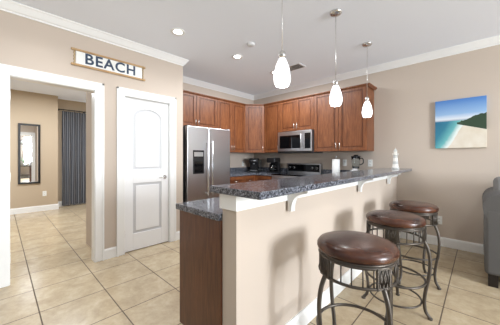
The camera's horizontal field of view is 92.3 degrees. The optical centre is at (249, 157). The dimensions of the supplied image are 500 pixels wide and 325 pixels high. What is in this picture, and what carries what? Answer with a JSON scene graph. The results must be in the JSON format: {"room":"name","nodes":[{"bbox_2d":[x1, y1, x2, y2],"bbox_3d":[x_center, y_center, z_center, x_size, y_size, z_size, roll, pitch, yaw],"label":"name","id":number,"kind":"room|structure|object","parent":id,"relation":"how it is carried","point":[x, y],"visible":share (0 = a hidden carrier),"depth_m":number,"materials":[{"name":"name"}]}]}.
{"room":"kitchen","nodes":[
{"label":"kitchen","id":0,"kind":"room"},
{"bbox_2d":[10,89,85,208],"bbox_3d":[-5.273,-0.135,5.749,0.770,2.740,5.400,0,0,44],"label":"wall","id":1,"kind":"structure","parent":0,"point":[42,111],"depth_m":5.61,"materials":[{"name":"beige paint"}]},
{"bbox_2d":[18,123,39,183],"bbox_3d":[-5.005,-0.095,5.447,0.030,1.360,0.375,0,0,44],"label":"mirror","id":2,"kind":"object","parent":1,"relation":"attached to","point":[28,153],"visible":0.96,"depth_m":5.44,"materials":[{"name":"black mirror"}]},
{"bbox_2d":[10,203,58,214],"bbox_3d":[-5.753,1.173,4.682,0.014,0.125,3.194,0,0,44],"label":"baseboard","id":3,"kind":"structure","parent":1,"relation":"attached to","point":[53,206],"depth_m":5.50,"materials":[{"name":"white wood"}]},
{"bbox_2d":[58,201,84,205],"bbox_3d":[-4.142,1.173,6.868,0.014,0.125,2.220,0,0,44],"label":"baseboard","id":4,"kind":"structure","parent":1,"relation":"attached to","point":[60,202],"depth_m":6.15,"materials":[{"name":"white wood"}]},
{"bbox_3d":[-4.512,-1.230,6.400,0.125,0.051,1.152,0,0,44],"label":"curtain rod","id":5,"kind":"object","parent":1,"relation":"attached to","visible":0},
{"bbox_2d":[62,111,85,205],"bbox_3d":[-4.445,0.005,6.417,0.080,2.400,0.930,0,0,44],"label":"curtain","id":6,"kind":"object","parent":5,"relation":"hanging from","point":[73,157],"visible":0.44,"depth_m":6.25,"materials":[{"name":"fabric"}]},
{"bbox_2d":[86,92,91,248],"bbox_3d":[-1.789,-0.135,3.582,0.699,2.740,0.964,0,0,44],"label":"wall","id":7,"kind":"structure","parent":0,"point":[89,169],"depth_m":3.34,"materials":[{"name":"beige paint"}]},
{"bbox_2d":[0,10,182,248],"bbox_3d":[-2.962,-0.135,1.766,0.120,2.740,5.450,0,0,44],"label":"wall","id":8,"kind":"structure","parent":0,"point":[26,43],"depth_m":2.94,"materials":[{"name":"beige paint"}]},
{"bbox_2d":[0,63,103,287],"bbox_3d":[-2.133,0.170,2.631,0.168,2.130,0.905,0,0,44],"label":"trim","id":9,"kind":"structure","parent":8,"relation":"attached to","point":[9,72],"depth_m":2.53,"materials":[{"name":"white wood"}]},
{"bbox_2d":[0,0,188,65],"bbox_3d":[-2.870,-1.458,1.726,0.068,0.095,5.518,0,0,44],"label":"crown molding","id":10,"kind":"structure","parent":8,"relation":"attached to","point":[18,9],"depth_m":2.73,"materials":[{"name":"white"}]},
{"bbox_2d":[71,47,144,80],"bbox_3d":[-1.709,-1.140,2.969,0.036,0.203,0.820,0,0,44],"label":"sign","id":11,"kind":"object","parent":8,"relation":"attached to","point":[91,60],"visible":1,"depth_m":2.93,"materials":[{"name":"white wood"}]},
{"bbox_2d":[125,97,167,251],"bbox_3d":[-1.407,0.216,3.315,0.092,2.017,0.606,0,0,44],"label":"closet door","id":12,"kind":"structure","parent":8,"relation":"in","point":[146,173],"depth_m":3.30,"materials":[{"name":"white wood"}]},
{"bbox_2d":[117,86,175,256],"bbox_3d":[-1.442,0.170,3.350,0.168,2.130,0.810,0,0,44],"label":"trim","id":13,"kind":"structure","parent":8,"relation":"attached to","point":[122,93],"depth_m":3.16,"materials":[{"name":"white wood"}]},
{"bbox_2d":[183,83,253,167],"bbox_3d":[-0.726,-0.135,5.109,0.120,2.740,2.469,0,0,44],"label":"wall","id":14,"kind":"structure","parent":0,"point":[236,159],"depth_m":5.37,"materials":[{"name":"beige paint"}]},
{"bbox_2d":[183,90,214,127],"bbox_3d":[-1.078,-0.845,4.397,0.349,0.600,0.945,0,0,44],"label":"upper cabinet","id":15,"kind":"object","parent":14,"relation":"attached to","point":[198,109],"depth_m":4.31,"materials":[{"name":"brown wood"}]},
{"bbox_2d":[183,76,251,99],"bbox_3d":[-0.731,-1.458,4.968,0.068,0.095,2.260,0,0,44],"label":"crown molding","id":16,"kind":"structure","parent":14,"relation":"attached to","point":[187,80],"depth_m":4.97,"materials":[{"name":"white"}]},
{"bbox_2d":[215,98,242,152],"bbox_3d":[-0.481,-0.630,4.992,0.388,1.030,0.855,0,0,44],"label":"upper cabinet","id":17,"kind":"object","parent":14,"relation":"attached to","point":[228,114],"depth_m":4.89,"materials":[{"name":"brown wood"}]},
{"bbox_2d":[230,167,249,170],"bbox_3d":[-0.386,0.265,5.358,0.020,0.100,1.393,0,0,44],"label":"backsplash","id":18,"kind":"structure","parent":14,"relation":"attached to","point":[237,168],"depth_m":5.52,"materials":[{"name":"grey stone"}]},
{"bbox_2d":[0,203,499,324],"bbox_3d":[-0.538,1.285,1.209,14.250,0.100,8.000,0,0,44],"label":"floor","id":19,"kind":"structure","parent":0,"point":[59,275],"depth_m":2.31,"materials":[{"name":"tile"}]},
{"bbox_2d":[180,211,222,324],"bbox_3d":[-0.153,0.795,1.704,0.465,0.880,0.522,0,0,44],"label":"base cabinet","id":20,"kind":"object","parent":19,"relation":"on","point":[201,262],"depth_m":1.49,"materials":[{"name":"brown wood"}]},
{"bbox_2d":[176,197,222,222],"bbox_3d":[0.630,0.335,2.525,0.471,0.039,2.827,0,0,44],"label":"countertop","id":21,"kind":"structure","parent":20,"relation":"on","point":[206,208],"depth_m":1.53,"materials":[{"name":"grey stone"}]},
{"bbox_2d":[332,156,339,172],"bbox_3d":[1.510,0.138,4.219,0.150,0.352,0.150,0,0,44],"label":"paper towel holder","id":22,"kind":"object","parent":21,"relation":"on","point":[335,165],"visible":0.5,"depth_m":4.17,"materials":[{"name":"white paper"}]},
{"bbox_2d":[351,155,363,170],"bbox_3d":[1.785,0.130,3.997,0.214,0.368,0.170,0,0,44],"label":"blender","id":23,"kind":"object","parent":21,"relation":"on","point":[355,159],"visible":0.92,"depth_m":3.96,"materials":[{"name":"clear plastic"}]},
{"bbox_2d":[183,125,229,201],"bbox_3d":[-0.900,0.359,4.257,0.784,1.752,0.880,0,0,44],"label":"refrigerator","id":24,"kind":"object","parent":19,"relation":"on","point":[206,158],"visible":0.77,"depth_m":3.93,"materials":[{"name":"grey metal"}]},
{"bbox_2d":[209,175,243,198],"bbox_3d":[-0.473,0.795,4.834,0.619,0.880,0.512,0,0,44],"label":"base cabinet","id":25,"kind":"object","parent":19,"relation":"on","point":[233,178],"depth_m":4.60,"materials":[{"name":"brown wood"}]},
{"bbox_2d":[230,171,255,174],"bbox_3d":[-0.167,0.335,5.149,0.625,0.039,1.393,0,0,44],"label":"countertop","id":26,"kind":"structure","parent":25,"relation":"on","point":[231,172],"depth_m":4.97,"materials":[{"name":"grey stone"}]},
{"bbox_2d":[249,158,261,171],"bbox_3d":[0.123,0.159,5.461,0.255,0.310,0.303,0,0,9],"label":"coffee brewer","id":27,"kind":"object","parent":26,"relation":"on","point":[255,164],"visible":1,"depth_m":5.44,"materials":[{"name":"black plastic"}]},
{"bbox_2d":[244,175,255,181],"bbox_3d":[-0.223,0.795,5.055,0.675,0.880,0.385,0,0,44],"label":"base cabinet","id":28,"kind":"object","parent":19,"relation":"on","point":[247,178],"depth_m":4.87,"materials":[{"name":"brown wood"}]},
{"bbox_2d":[256,175,271,180],"bbox_3d":[0.452,0.795,5.053,0.458,0.880,0.675,0,0,44],"label":"base cabinet","id":29,"kind":"object","parent":19,"relation":"on","point":[258,177],"depth_m":4.84,"materials":[{"name":"brown wood"}]},
{"bbox_2d":[256,171,287,174],"bbox_3d":[0.479,0.335,5.061,0.430,0.039,0.625,0,0,44],"label":"countertop","id":30,"kind":"structure","parent":29,"relation":"on","point":[260,172],"depth_m":4.96,"materials":[{"name":"grey stone"}]},
{"bbox_2d":[267,158,279,172],"bbox_3d":[0.491,0.154,5.130,0.200,0.320,0.296,0,0,36],"label":"drip coffee maker","id":31,"kind":"object","parent":30,"relation":"on","point":[274,166],"visible":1,"depth_m":5.06,"materials":[{"name":"black plastic"}]},
{"bbox_2d":[272,163,322,178],"bbox_3d":[0.888,0.670,4.625,0.756,1.130,0.686,0,0,44],"label":"range","id":32,"kind":"object","parent":19,"relation":"on","point":[300,169],"visible":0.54,"depth_m":4.68,"materials":[{"name":"grey metal"}]},
{"bbox_2d":[210,168,411,324],"bbox_3d":[1.103,0.698,2.501,0.390,1.075,3.458,0,0,44],"label":"breakfast bar","id":33,"kind":"object","parent":19,"relation":"on","point":[274,230],"depth_m":1.57,"materials":[{"name":"beige paint"}]},
{"bbox_2d":[285,269,361,324],"bbox_3d":[1.066,1.173,2.542,0.127,0.125,3.423,0,0,44],"label":"baseboard","id":34,"kind":"structure","parent":33,"relation":"attached to","point":[307,314],"depth_m":1.94,"materials":[{"name":"white"}]},
{"bbox_2d":[392,148,398,168],"bbox_3d":[2.140,0.002,3.532,0.104,0.315,0.104,0,0,44],"label":"lighthouse figurine","id":35,"kind":"object","parent":33,"relation":"on","point":[395,161],"visible":1,"depth_m":3.51,"materials":[{"name":"white ceramic"}]},
{"bbox_2d":[316,230,399,324],"bbox_3d":[0.601,0.847,1.363,0.438,0.776,0.438,0,0,44],"label":"bar stool","id":36,"kind":"object","parent":19,"relation":"on","point":[364,251],"visible":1,"depth_m":1.24,"materials":[{"name":"brown leather"}]},
{"bbox_2d":[361,210,432,320],"bbox_3d":[1.189,0.847,1.977,0.501,0.776,0.501,0,0,44],"label":"bar stool","id":37,"kind":"object","parent":19,"relation":"on","point":[393,224],"visible":0.9,"depth_m":1.84,"materials":[{"name":"brown leather"}]},
{"bbox_2d":[389,200,440,289],"bbox_3d":[1.674,0.847,2.468,0.476,0.776,0.476,0,0,44],"label":"bar stool","id":38,"kind":"object","parent":19,"relation":"on","point":[425,210],"visible":0.6,"depth_m":2.32,"materials":[{"name":"brown leather"}]},
{"bbox_2d":[482,177,499,287],"bbox_3d":[3.368,0.714,1.938,2.144,1.042,0.980,0,0,44],"label":"sofa","id":39,"kind":"object","parent":19,"relation":"on","point":[491,217],"visible":1,"depth_m":2.29,"materials":[{"name":"grey fabric"}]},
{"bbox_2d":[10,0,499,102],"bbox_3d":[-0.538,-1.555,1.209,14.250,0.100,8.000,0,0,44],"label":"ceiling","id":40,"kind":"structure","parent":0,"point":[316,39],"depth_m":2.83,"materials":[{"name":"white paint"}]},
{"bbox_2d":[170,28,184,35],"bbox_3d":[-0.859,-1.500,2.861,0.170,0.010,0.170,0,0,44],"label":"recessed light","id":41,"kind":"object","parent":40,"relation":"in","point":[178,31],"visible":1,"depth_m":2.85,"materials":[{"name":"white plastic"}]},
{"bbox_2d":[232,54,242,58],"bbox_3d":[-0.188,-1.500,3.561,0.170,0.010,0.170,0,0,44],"label":"recessed light","id":42,"kind":"object","parent":40,"relation":"in","point":[236,56],"visible":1,"depth_m":3.55,"materials":[{"name":"white plastic"}]},
{"bbox_2d":[247,42,254,46],"bbox_3d":[0.012,-1.489,3.162,0.110,0.032,0.110,0,0,44],"label":"smoke detector","id":43,"kind":"object","parent":40,"relation":"attached to","point":[250,44],"visible":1,"depth_m":3.13,"materials":[{"name":"white plastic"}]},
{"bbox_2d":[274,50,290,87],"bbox_3d":[0.242,-1.022,1.805,0.127,0.964,0.127,0,0,44],"label":"pendant light","id":44,"kind":"object","parent":40,"relation":"hanging from","point":[282,77],"visible":1,"depth_m":1.76,"materials":[{"name":"white glass"}]},
{"bbox_2d":[289,63,305,70],"bbox_3d":[0.737,-1.498,3.962,0.300,0.013,0.200,0,0,44],"label":"ceiling vent","id":45,"kind":"object","parent":40,"relation":"in","point":[295,66],"visible":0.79,"depth_m":3.92,"materials":[{"name":"white metal"}]},
{"bbox_2d":[329,9,341,106],"bbox_3d":[0.885,-1.022,2.476,0.127,0.964,0.127,0,0,44],"label":"pendant light","id":46,"kind":"object","parent":40,"relation":"hanging from","point":[335,99],"visible":1,"depth_m":2.44,"materials":[{"name":"white glass"}]},
{"bbox_2d":[362,42,371,117],"bbox_3d":[1.543,-1.022,3.162,0.127,0.964,0.127,0,0,44],"label":"pendant light","id":47,"kind":"object","parent":40,"relation":"hanging from","point":[367,110],"visible":1,"depth_m":3.12,"materials":[{"name":"white glass"}]},
{"bbox_2d":[254,45,499,243],"bbox_3d":[3.675,-0.135,2.517,9.819,2.740,0.120,0,0,44],"label":"wall","id":48,"kind":"structure","parent":0,"point":[453,184],"depth_m":3.45,"materials":[{"name":"beige paint"}]},
{"bbox_2d":[243,103,262,152],"bbox_3d":[0.096,-0.630,5.380,0.684,1.030,0.694,0,0,44],"label":"upper cabinet","id":49,"kind":"object","parent":48,"relation":"attached to","point":[252,113],"depth_m":5.17,"materials":[{"name":"brown wood"}]},
{"bbox_2d":[263,100,282,152],"bbox_3d":[0.570,-0.630,5.137,0.524,1.030,0.390,0,0,44],"label":"upper cabinet","id":50,"kind":"object","parent":48,"relation":"attached to","point":[272,112],"depth_m":5.02,"materials":[{"name":"brown wood"}]},
{"bbox_2d":[283,94,314,131],"bbox_3d":[1.006,-0.835,4.747,0.760,0.620,0.349,0,0,44],"label":"upper cabinet","id":51,"kind":"object","parent":48,"relation":"attached to","point":[298,113],"depth_m":4.58,"materials":[{"name":"brown wood"}]},
{"bbox_2d":[278,130,322,153],"bbox_3d":[0.962,-0.302,4.702,0.754,0.415,0.475,0,0,44],"label":"microwave","id":52,"kind":"object","parent":51,"relation":"attached to","point":[293,142],"visible":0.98,"depth_m":4.52,"materials":[{"name":"grey metal"}]},
{"bbox_2d":[261,167,348,173],"bbox_3d":[1.140,0.265,4.847,2.890,0.100,0.020,0,0,44],"label":"backsplash","id":53,"kind":"structure","parent":48,"relation":"attached to","point":[263,168],"depth_m":5.21,"materials":[{"name":"grey stone"}]},
{"bbox_2d":[314,82,374,151],"bbox_3d":[1.588,-0.630,4.189,0.967,1.030,0.349,0,0,44],"label":"upper cabinet","id":54,"kind":"object","parent":48,"relation":"attached to","point":[346,126],"depth_m":3.96,"materials":[{"name":"brown wood"}]},
{"bbox_2d":[368,160,372,166],"bbox_3d":[2.012,0.085,4.020,0.072,0.116,0.010,0,0,44],"label":"electrical outlet","id":55,"kind":"object","parent":48,"relation":"attached to","point":[370,163],"visible":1,"depth_m":4.01,"materials":[{"name":"white plastic"}]},
{"bbox_2d":[252,35,499,99],"bbox_3d":[3.566,-1.458,2.491,9.700,0.095,0.068,0,0,44],"label":"crown molding","id":56,"kind":"structure","parent":48,"relation":"attached to","point":[495,40],"depth_m":3.71,"materials":[{"name":"white"}]},
{"bbox_2d":[438,216,441,223],"bbox_3d":[2.669,0.875,3.390,0.072,0.116,0.010,0,0,44],"label":"outlet","id":57,"kind":"object","parent":48,"relation":"attached to","point":[439,219],"visible":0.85,"depth_m":3.38,"materials":[{"name":"white plastic"}]},
{"bbox_2d":[400,232,483,253],"bbox_3d":[4.682,1.173,1.458,6.580,0.125,0.014,0,0,44],"label":"baseboard","id":58,"kind":"structure","parent":48,"relation":"attached to","point":[445,242],"depth_m":3.29,"materials":[{"name":"white wood"}]},
{"bbox_2d":[435,95,486,147],"bbox_3d":[2.820,-0.465,3.230,0.520,0.660,0.030,0,0,44],"label":"framed picture","id":59,"kind":"object","parent":48,"relation":"attached to","point":[461,123],"visible":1,"depth_m":3.21,"materials":[{"name":"paper"}]}
]}

